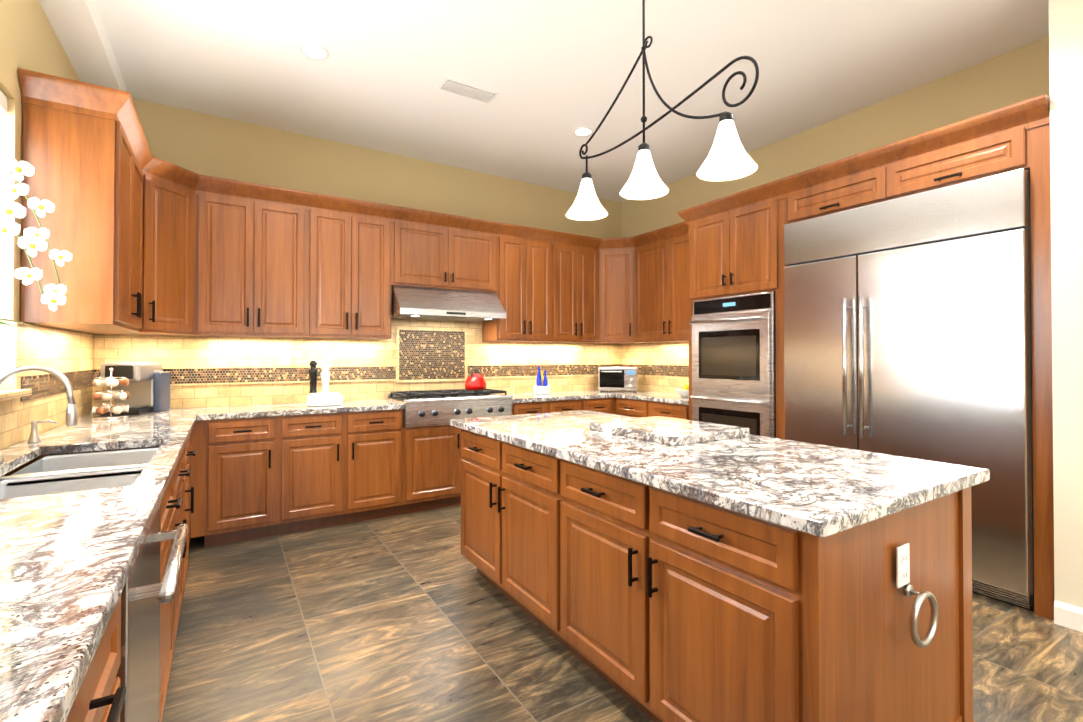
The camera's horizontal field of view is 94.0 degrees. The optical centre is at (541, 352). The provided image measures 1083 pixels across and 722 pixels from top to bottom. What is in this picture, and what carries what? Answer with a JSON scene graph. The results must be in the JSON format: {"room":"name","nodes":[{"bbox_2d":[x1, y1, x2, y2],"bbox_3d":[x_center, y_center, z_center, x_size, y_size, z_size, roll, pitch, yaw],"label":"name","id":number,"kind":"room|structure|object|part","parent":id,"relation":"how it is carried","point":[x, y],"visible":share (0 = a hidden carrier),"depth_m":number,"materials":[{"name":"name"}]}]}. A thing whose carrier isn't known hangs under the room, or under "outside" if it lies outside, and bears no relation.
{"room":"kitchen","nodes":[
{"label":"kitchen","id":0,"kind":"room"},
{"bbox_2d":[0,0,1082,608],"bbox_3d":[0.893,-0.280,1.703,5.305,3.200,7.890,0,-1,-32],"label":"wall","id":1,"kind":"structure","parent":0,"point":[1050,66],"depth_m":3.54,"materials":[{"name":"beige paint"}]},
{"bbox_2d":[0,389,31,400],"bbox_3d":[-1.994,0.174,1.554,0.245,0.030,1.600,0,-1,-32],"label":"window sill","id":2,"kind":"structure","parent":1,"relation":"attached to","point":[10,394],"depth_m":2.12,"materials":[{"name":"stone"}]},
{"bbox_2d":[0,322,93,449],"bbox_3d":[-1.705,0.124,1.238,0.016,0.543,5.477,0,-1,-32],"label":"wall tile","id":3,"kind":"structure","parent":1,"relation":"attached to","point":[69,355],"depth_m":2.60,"materials":[{"name":"tile"}]},
{"bbox_2d":[21,103,142,331],"bbox_3d":[-2.452,-0.651,2.786,0.383,1.035,0.880,0,-1,-32],"label":"wall cabinet","id":4,"kind":"object","parent":1,"relation":"attached to","point":[86,178],"visible":1,"depth_m":2.43,"materials":[{"name":"brown wood"}]},
{"bbox_2d":[70,174,194,335],"bbox_3d":[-2.752,-0.645,3.472,0.605,1.035,0.610,0,-1,-32],"label":"wall cabinet","id":5,"kind":"object","parent":1,"relation":"attached to","point":[168,259],"visible":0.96,"depth_m":3.40,"materials":[{"name":"brown wood"}]},
{"bbox_2d":[194,193,306,337],"bbox_3d":[-2.245,-0.640,3.925,0.735,1.035,0.383,0,-1,-32],"label":"wall cabinet","id":6,"kind":"object","parent":1,"relation":"attached to","point":[250,268],"visible":1,"depth_m":3.78,"materials":[{"name":"brown wood"}]},
{"bbox_2d":[204,409,402,546],"bbox_3d":[-1.847,0.903,3.994,1.350,0.880,0.663,0,-1,-32],"label":"base cabinet","id":7,"kind":"object","parent":1,"relation":"attached to","point":[241,480],"depth_m":3.70,"materials":[{"name":"brown wood"}]},
{"bbox_2d":[191,420,204,537],"bbox_3d":[-2.318,0.847,3.405,0.073,0.780,0.050,0,-1,-32],"label":"cabinet filler","id":8,"kind":"object","parent":7,"relation":"attached to","point":[197,468],"depth_m":3.39,"materials":[{"name":"brown wood"}]},
{"bbox_3d":[-1.853,0.903,3.990,0.455,0.880,0.663,0,-1,-32],"label":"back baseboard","id":9,"kind":"part","parent":7,"relation":"part of","materials":[{"name":"brown wood"}]},
{"bbox_3d":[-1.468,0.905,4.233,0.455,0.880,0.663,0,-1,-32],"label":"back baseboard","id":10,"kind":"part","parent":7,"relation":"part of","materials":[{"name":"brown wood"}]},
{"bbox_2d":[197,391,614,420],"bbox_3d":[-0.927,0.449,4.588,3.624,0.039,0.625,0,-1,-32],"label":"countertop","id":11,"kind":"structure","parent":7,"relation":"on","point":[240,411],"depth_m":3.93,"materials":[{"name":"stone"}]},
{"bbox_2d":[307,392,342,406],"bbox_3d":[-1.721,0.373,4.016,0.240,0.100,0.140,0,-1,-40],"label":"box","id":12,"kind":"object","parent":11,"relation":"on","point":[325,399],"visible":1,"depth_m":3.96,"materials":[{"name":"white ceramic"}]},
{"bbox_2d":[308,360,317,394],"bbox_3d":[-1.861,0.245,4.118,0.076,0.358,0.076,0,-1,-32],"label":"pepper mill","id":13,"kind":"object","parent":12,"relation":"on","point":[313,372],"visible":0.81,"depth_m":4.09,"materials":[{"name":"black"}]},
{"bbox_2d":[321,365,329,392],"bbox_3d":[-1.792,0.264,4.185,0.076,0.322,0.076,0,-1,-32],"label":"salt mill","id":14,"kind":"object","parent":12,"relation":"on","point":[325,375],"visible":0.79,"depth_m":4.16,"materials":[{"name":"white ceramic"}]},
{"bbox_2d":[533,366,550,393],"bbox_3d":[0.005,0.292,5.291,0.184,0.288,0.184,0,-1,-32],"label":"bottle","id":15,"kind":"object","parent":11,"relation":"on","point":[541,386],"visible":1,"depth_m":5.26,"materials":[{"name":"blue glass"}]},
{"bbox_2d":[304,209,391,339],"bbox_3d":[-1.651,-0.636,4.299,0.670,1.035,0.383,0,-1,-32],"label":"wall cabinet","id":16,"kind":"object","parent":1,"relation":"attached to","point":[349,275],"visible":1,"depth_m":4.16,"materials":[{"name":"brown wood"}]},
{"bbox_2d":[93,318,620,407],"bbox_3d":[-1.095,-0.072,4.861,4.879,1.007,0.022,0,-1,-32],"label":"wall tile","id":17,"kind":"structure","parent":1,"relation":"attached to","point":[416,355],"depth_m":4.50,"materials":[{"name":"tile"}]},
{"bbox_2d":[280,351,289,364],"bbox_3d":[-2.132,0.045,4.202,0.072,0.116,0.008,0,-1,-32],"label":"electrical outlet","id":18,"kind":"object","parent":17,"relation":"attached to","point":[284,357],"visible":1,"depth_m":4.20,"materials":[{"name":"white plastic"}]},
{"bbox_2d":[511,352,516,362],"bbox_3d":[-0.286,0.057,5.363,0.072,0.116,0.008,0,-1,-32],"label":"electrical outlet","id":19,"kind":"object","parent":17,"relation":"attached to","point":[513,357],"visible":1,"depth_m":5.36,"materials":[{"name":"white plastic"}]},
{"bbox_2d":[392,221,496,292],"bbox_3d":[-0.935,-0.865,4.751,1.020,0.570,0.383,0,-1,-32],"label":"upper cabinet","id":20,"kind":"object","parent":1,"relation":"attached to","point":[432,257],"visible":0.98,"depth_m":4.59,"materials":[{"name":"brown wood"}]},
{"bbox_2d":[391,285,505,321],"bbox_3d":[-0.890,-0.443,4.675,0.996,0.271,0.522,0,-1,-32],"label":"range hood","id":21,"kind":"object","parent":20,"relation":"attached to","point":[411,302],"visible":0.98,"depth_m":4.50,"materials":[{"name":"silver metal"}]},
{"bbox_2d":[482,236,551,341],"bbox_3d":[-0.233,-0.628,5.190,0.640,1.035,0.383,0,-1,-32],"label":"wall cabinet","id":22,"kind":"object","parent":1,"relation":"attached to","point":[524,281],"visible":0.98,"depth_m":5.05,"materials":[{"name":"brown wood"}]},
{"bbox_2d":[18,68,1049,251],"bbox_3d":[0.057,-1.204,2.735,4.572,0.130,4.211,0,-1,-32],"label":"crown molding","id":23,"kind":"structure","parent":1,"relation":"attached to","point":[62,94],"depth_m":3.42,"materials":[{"name":"brown wood"}]},
{"bbox_2d":[512,398,610,414],"bbox_3d":[0.079,0.915,5.206,1.200,0.880,0.663,0,-1,-32],"label":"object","id":24,"kind":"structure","parent":1,"relation":"attached to","point":[528,408],"depth_m":4.95,"materials":[{"name":"brown wood"}]},
{"bbox_3d":[0.079,0.915,5.206,0.400,0.880,0.663,0,-1,-32],"label":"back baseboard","id":25,"kind":"part","parent":24,"relation":"part of","materials":[{"name":"brown wood"}]},
{"bbox_3d":[0.417,0.917,5.419,0.400,0.880,0.663,0,-1,-32],"label":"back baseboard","id":26,"kind":"part","parent":24,"relation":"part of","materials":[{"name":"brown wood"}]},
{"bbox_2d":[540,244,598,342],"bbox_3d":[0.300,-0.624,5.526,0.620,1.035,0.383,0,-1,-32],"label":"wall cabinet","id":27,"kind":"object","parent":1,"relation":"attached to","point":[575,294],"visible":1,"depth_m":5.38,"materials":[{"name":"brown wood"}]},
{"bbox_2d":[611,398,615,414],"bbox_3d":[0.745,0.866,5.332,0.058,0.780,0.050,0,-1,-32],"label":"cabinet filler","id":28,"kind":"object","parent":1,"relation":"attached to","point":[613,400],"depth_m":5.31,"materials":[{"name":"brown wood"}]},
{"bbox_2d":[595,249,642,343],"bbox_3d":[0.879,-0.622,5.756,0.605,1.035,0.610,0,-1,-32],"label":"cabinet","id":29,"kind":"object","parent":1,"relation":"attached to","point":[616,296],"visible":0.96,"depth_m":5.52,"materials":[{"name":"brown wood"}]},
{"bbox_2d":[621,342,688,392],"bbox_3d":[1.401,0.166,5.481,0.016,0.543,1.602,0,-1,-32],"label":"wall tile","id":30,"kind":"structure","parent":1,"relation":"attached to","point":[663,367],"depth_m":5.62,"materials":[{"name":"tile"}]},
{"bbox_2d":[635,235,688,342],"bbox_3d":[1.402,-0.628,5.134,0.383,1.035,1.010,0,-1,-32],"label":"wall cabinet","id":31,"kind":"object","parent":1,"relation":"attached to","point":[662,292],"visible":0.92,"depth_m":5.13,"materials":[{"name":"brown wood"}]},
{"bbox_2d":[1054,601,1082,632],"bbox_3d":[3.461,1.259,0.975,0.016,0.108,3.548,0,-1,-32],"label":"baseboard","id":32,"kind":"structure","parent":1,"relation":"attached to","point":[1068,616],"depth_m":2.43,"materials":[{"name":"white"}]},
{"bbox_3d":[-2.043,-0.486,1.530,0.050,1.287,1.516,0,-1,-32],"label":"window","id":33,"kind":"structure","parent":1,"relation":"in","visible":0},
{"bbox_2d":[0,90,7,112],"bbox_3d":[-1.983,-1.092,1.573,0.070,0.071,1.500,0,-1,-32],"label":"blind rail","id":34,"kind":"object","parent":33,"relation":"attached to","point":[3,103],"visible":1,"depth_m":2.18,"materials":[{"name":"white"}]},
{"bbox_2d":[38,0,1048,201],"bbox_3d":[0.893,-1.870,1.718,5.305,0.220,7.890,0,-1,-32],"label":"ceiling","id":35,"kind":"structure","parent":0,"point":[554,74],"depth_m":3.26,"materials":[{"name":"white paint"}]},
{"bbox_2d":[299,42,328,59],"bbox_3d":[-1.407,-1.860,3.125,0.170,0.009,0.170,0,-1,-32],"label":"recessed light","id":36,"kind":"object","parent":35,"relation":"in","point":[315,51],"visible":1,"depth_m":3.12,"materials":[{"name":"white"}]},
{"bbox_2d":[438,77,498,103],"bbox_3d":[-0.518,-1.853,3.590,0.400,0.016,0.160,0,-1,-32],"label":"ceiling vent","id":37,"kind":"object","parent":35,"relation":"in","point":[466,90],"visible":1,"depth_m":3.57,"materials":[{"name":"white"}]},
{"bbox_2d":[573,127,592,136],"bbox_3d":[0.348,-1.849,4.241,0.170,0.009,0.170,0,-1,-32],"label":"recessed light","id":38,"kind":"object","parent":35,"relation":"in","point":[583,131],"visible":1,"depth_m":4.23,"materials":[{"name":"white"}]},
{"bbox_2d":[566,0,758,219],"bbox_3d":[0.505,-1.297,2.409,0.230,1.148,1.184,0,-1,-32],"label":"chandelier","id":39,"kind":"object","parent":35,"relation":"hanging from","point":[728,158],"visible":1,"depth_m":2.35,"materials":[{"name":"black metal"}]},
{"bbox_2d":[162,505,1082,721],"bbox_3d":[0.893,1.370,1.686,5.305,0.100,7.890,0,-1,-32],"label":"floor","id":40,"kind":"structure","parent":0,"point":[413,617],"depth_m":2.27,"materials":[{"name":"tile"}]},
{"bbox_2d":[65,595,126,721],"bbox_3d":[-0.890,0.869,0.552,0.663,0.880,0.620,0,-1,-32],"label":"base drawers","id":41,"kind":"object","parent":40,"relation":"on","point":[101,695],"visible":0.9,"depth_m":0.80,"materials":[{"name":"brown wood"}]},
{"bbox_2d":[5,438,195,593],"bbox_3d":[-2.126,0.888,2.515,0.663,0.880,0.460,0,-1,-32],"label":"base","id":42,"kind":"object","parent":40,"relation":"on","point":[186,509],"visible":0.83,"depth_m":2.54,"materials":[{"name":"brown wood"}]},
{"bbox_2d":[116,504,188,721],"bbox_3d":[-1.196,0.878,1.098,0.676,0.872,0.600,0,-1,-32],"label":"dishwasher","id":43,"kind":"object","parent":40,"relation":"on","point":[145,592],"visible":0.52,"depth_m":1.17,"materials":[{"name":"grey metal"}]},
{"bbox_2d":[159,450,190,721],"bbox_3d":[-1.694,0.891,1.830,0.663,0.862,1.140,0,-1,-32],"label":"base cabinet","id":44,"kind":"object","parent":40,"relation":"on","point":[172,503],"visible":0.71,"depth_m":1.84,"materials":[{"name":"brown wood"}]},
{"bbox_2d":[0,407,199,721],"bbox_3d":[-1.435,0.527,1.403,0.625,0.260,5.475,0,-1,-32],"label":"countertop","id":45,"kind":"structure","parent":44,"relation":"on","point":[74,528],"depth_m":1.07,"materials":[{"name":"stone"}]},
{"bbox_2d":[0,365,77,463],"bbox_3d":[-1.884,0.224,1.855,0.264,0.355,0.110,0,-1,-32],"label":"faucet","id":46,"kind":"object","parent":45,"relation":"on","point":[71,414],"visible":1,"depth_m":1.92,"materials":[{"name":"silver metal"}]},
{"bbox_2d":[27,420,57,442],"bbox_3d":[-2.264,0.358,2.292,0.099,0.097,0.044,0,-1,-32],"label":"soap dispenser","id":47,"kind":"object","parent":45,"relation":"on","point":[34,437],"visible":1,"depth_m":2.27,"materials":[{"name":"silver metal"}]},
{"bbox_2d":[92,368,128,419],"bbox_3d":[-2.698,0.256,3.166,0.175,0.317,0.175,0,-1,-32],"label":"pod carousel","id":48,"kind":"object","parent":45,"relation":"on","point":[113,394],"visible":1,"depth_m":3.13,"materials":[{"name":"silver metal"}]},
{"bbox_2d":[101,363,169,414],"bbox_3d":[-2.815,0.246,3.510,0.290,0.345,0.315,0,-1,-12],"label":"coffee maker","id":49,"kind":"object","parent":45,"relation":"on","point":[147,388],"visible":0.79,"depth_m":3.52,"materials":[{"name":"black plastic"}]},
{"bbox_2d":[188,434,190,542],"bbox_3d":[-2.432,0.893,2.948,0.605,0.880,0.598,0,-1,-32],"label":"base left corner","id":50,"kind":"object","parent":40,"relation":"on","point":[189,462],"visible":0.04,"depth_m":3.26,"materials":[{"name":"brown wood"}]},
{"bbox_2d":[400,425,460,514],"bbox_3d":[-0.852,0.989,4.619,1.000,0.720,0.663,0,-1,-32],"label":"base cabinet","id":51,"kind":"object","parent":40,"relation":"on","point":[431,467],"visible":0.38,"depth_m":4.24,"materials":[{"name":"brown wood"}]},
{"bbox_2d":[387,389,512,427],"bbox_3d":[-0.820,0.490,4.572,0.986,0.266,0.590,0,-1,-32],"label":"range","id":52,"kind":"object","parent":51,"relation":"on","point":[432,408],"visible":0.96,"depth_m":4.35,"materials":[{"name":"silver metal"}]},
{"bbox_2d":[465,367,486,389],"bbox_3d":[-0.624,0.253,4.880,0.236,0.213,0.209,0,-1,-32],"label":"tea kettle","id":53,"kind":"object","parent":52,"relation":"on","point":[475,381],"visible":1,"depth_m":4.80,"materials":[{"name":"red metal"}]},
{"bbox_2d":[461,429,552,635],"bbox_3d":[0.186,0.892,2.874,0.960,0.880,1.095,0,-1,-32],"label":"base cabinet","id":54,"kind":"object","parent":40,"relation":"on","point":[507,488],"depth_m":2.53,"materials":[{"name":"brown wood"}]},
{"bbox_2d":[450,410,989,537],"bbox_3d":[0.487,0.427,2.421,1.040,0.039,2.290,0,-1,-32],"label":"countertop","id":55,"kind":"structure","parent":54,"relation":"on","point":[819,490],"depth_m":1.72,"materials":[{"name":"stone"}]},
{"bbox_2d":[589,416,748,445],"bbox_3d":[0.632,0.389,2.566,0.520,0.040,0.600,0,-1,-32],"label":"cutting board","id":56,"kind":"object","parent":55,"relation":"on","point":[668,431],"visible":1,"depth_m":2.43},
{"bbox_2d":[616,398,649,417],"bbox_3d":[1.148,0.916,5.260,0.663,0.880,0.500,0,-1,-32],"label":"base","id":57,"kind":"object","parent":40,"relation":"on","point":[633,408],"visible":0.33,"depth_m":5.08,"materials":[{"name":"brown wood"}]},
{"bbox_2d":[649,401,688,419],"bbox_3d":[1.415,0.911,4.834,0.663,0.880,0.505,0,-1,-32],"label":"base","id":58,"kind":"object","parent":40,"relation":"on","point":[673,410],"visible":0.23,"depth_m":4.66,"materials":[{"name":"brown wood"}]},
{"bbox_2d":[580,390,688,404],"bbox_3d":[1.132,0.456,5.306,0.625,0.039,1.603,0,-1,-32],"label":"countertop","id":59,"kind":"structure","parent":58,"relation":"on","point":[667,397],"depth_m":5.06,"materials":[{"name":"stone"}]},
{"bbox_2d":[598,367,637,391],"bbox_3d":[0.866,0.305,5.697,0.420,0.270,0.363,0,-1,13],"label":"toaster oven","id":60,"kind":"object","parent":59,"relation":"on","point":[617,378],"visible":1,"depth_m":5.56,"materials":[{"name":"silver metal"}]},
{"bbox_2d":[675,383,688,396],"bbox_3d":[1.427,0.365,4.909,0.256,0.134,0.256,0,-1,-32],"label":"fruit bowl","id":61,"kind":"object","parent":59,"relation":"on","point":[683,392],"visible":0.58,"depth_m":4.87,"materials":[{"name":"white ceramic"}]},
{"bbox_2d":[688,198,787,438],"bbox_3d":[1.792,0.095,4.225,0.683,2.500,0.930,0,-1,-32],"label":"tall cabinet","id":62,"kind":"object","parent":40,"relation":"on","point":[737,252],"visible":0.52,"depth_m":3.98,"materials":[{"name":"brown wood"}]},
{"bbox_2d":[690,291,775,437],"bbox_3d":[1.735,0.222,4.214,0.697,1.343,0.760,0,-1,-32],"label":"wall oven","id":63,"kind":"object","parent":62,"relation":"in","point":[733,361],"visible":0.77,"depth_m":4.00,"materials":[{"name":"grey metal"}]},
{"bbox_2d":[553,457,974,721],"bbox_3d":[0.769,0.883,1.947,0.960,0.880,1.095,0,-1,-32],"label":"base cabinet","id":64,"kind":"object","parent":40,"relation":"on","point":[653,604],"depth_m":1.53,"materials":[{"name":"brown wood"}]},
{"bbox_2d":[896,543,909,587],"bbox_3d":[1.044,0.615,1.457,0.072,0.115,0.008,0,-1,-32],"label":"outlet","id":65,"kind":"object","parent":64,"relation":"attached to","point":[902,565],"visible":1,"depth_m":1.45,"materials":[{"name":"white plastic"}]},
{"bbox_2d":[903,584,938,647],"bbox_3d":[1.078,0.755,1.449,0.155,0.160,0.054,0,-1,-32],"label":"towel ring","id":66,"kind":"object","parent":64,"relation":"attached to","point":[920,598],"visible":1,"depth_m":1.43,"materials":[{"name":"silver metal"}]},
{"bbox_2d":[784,169,1033,610],"bbox_3d":[2.341,0.205,3.245,0.722,2.262,1.301,0,-1,-32],"label":"refrigerator","id":67,"kind":"object","parent":40,"relation":"on","point":[907,327],"visible":0.75,"depth_m":2.87,"materials":[{"name":"grey metal"}]},
{"bbox_2d":[787,124,1054,620],"bbox_3d":[2.408,0.086,3.245,0.683,2.500,1.386,0,-1,-32],"label":"surround","id":68,"kind":"object","parent":40,"relation":"on","point":[1013,150],"visible":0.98,"depth_m":2.57,"materials":[{"name":"brown wood"}]},
{"bbox_3d":[-2.081,0.040,1.784,0.176,0.242,0.176,0,-1,-32],"label":"orchid pot","id":69,"kind":"object","parent":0,"visible":0},
{"bbox_2d":[0,137,71,341],"bbox_3d":[-2.033,-0.382,1.909,0.339,0.721,0.732,0,-1,-32],"label":"orchid","id":70,"kind":"object","parent":69,"relation":"in","point":[52,297],"visible":1,"depth_m":1.98,"materials":[{"name":"white plant"}]}
]}

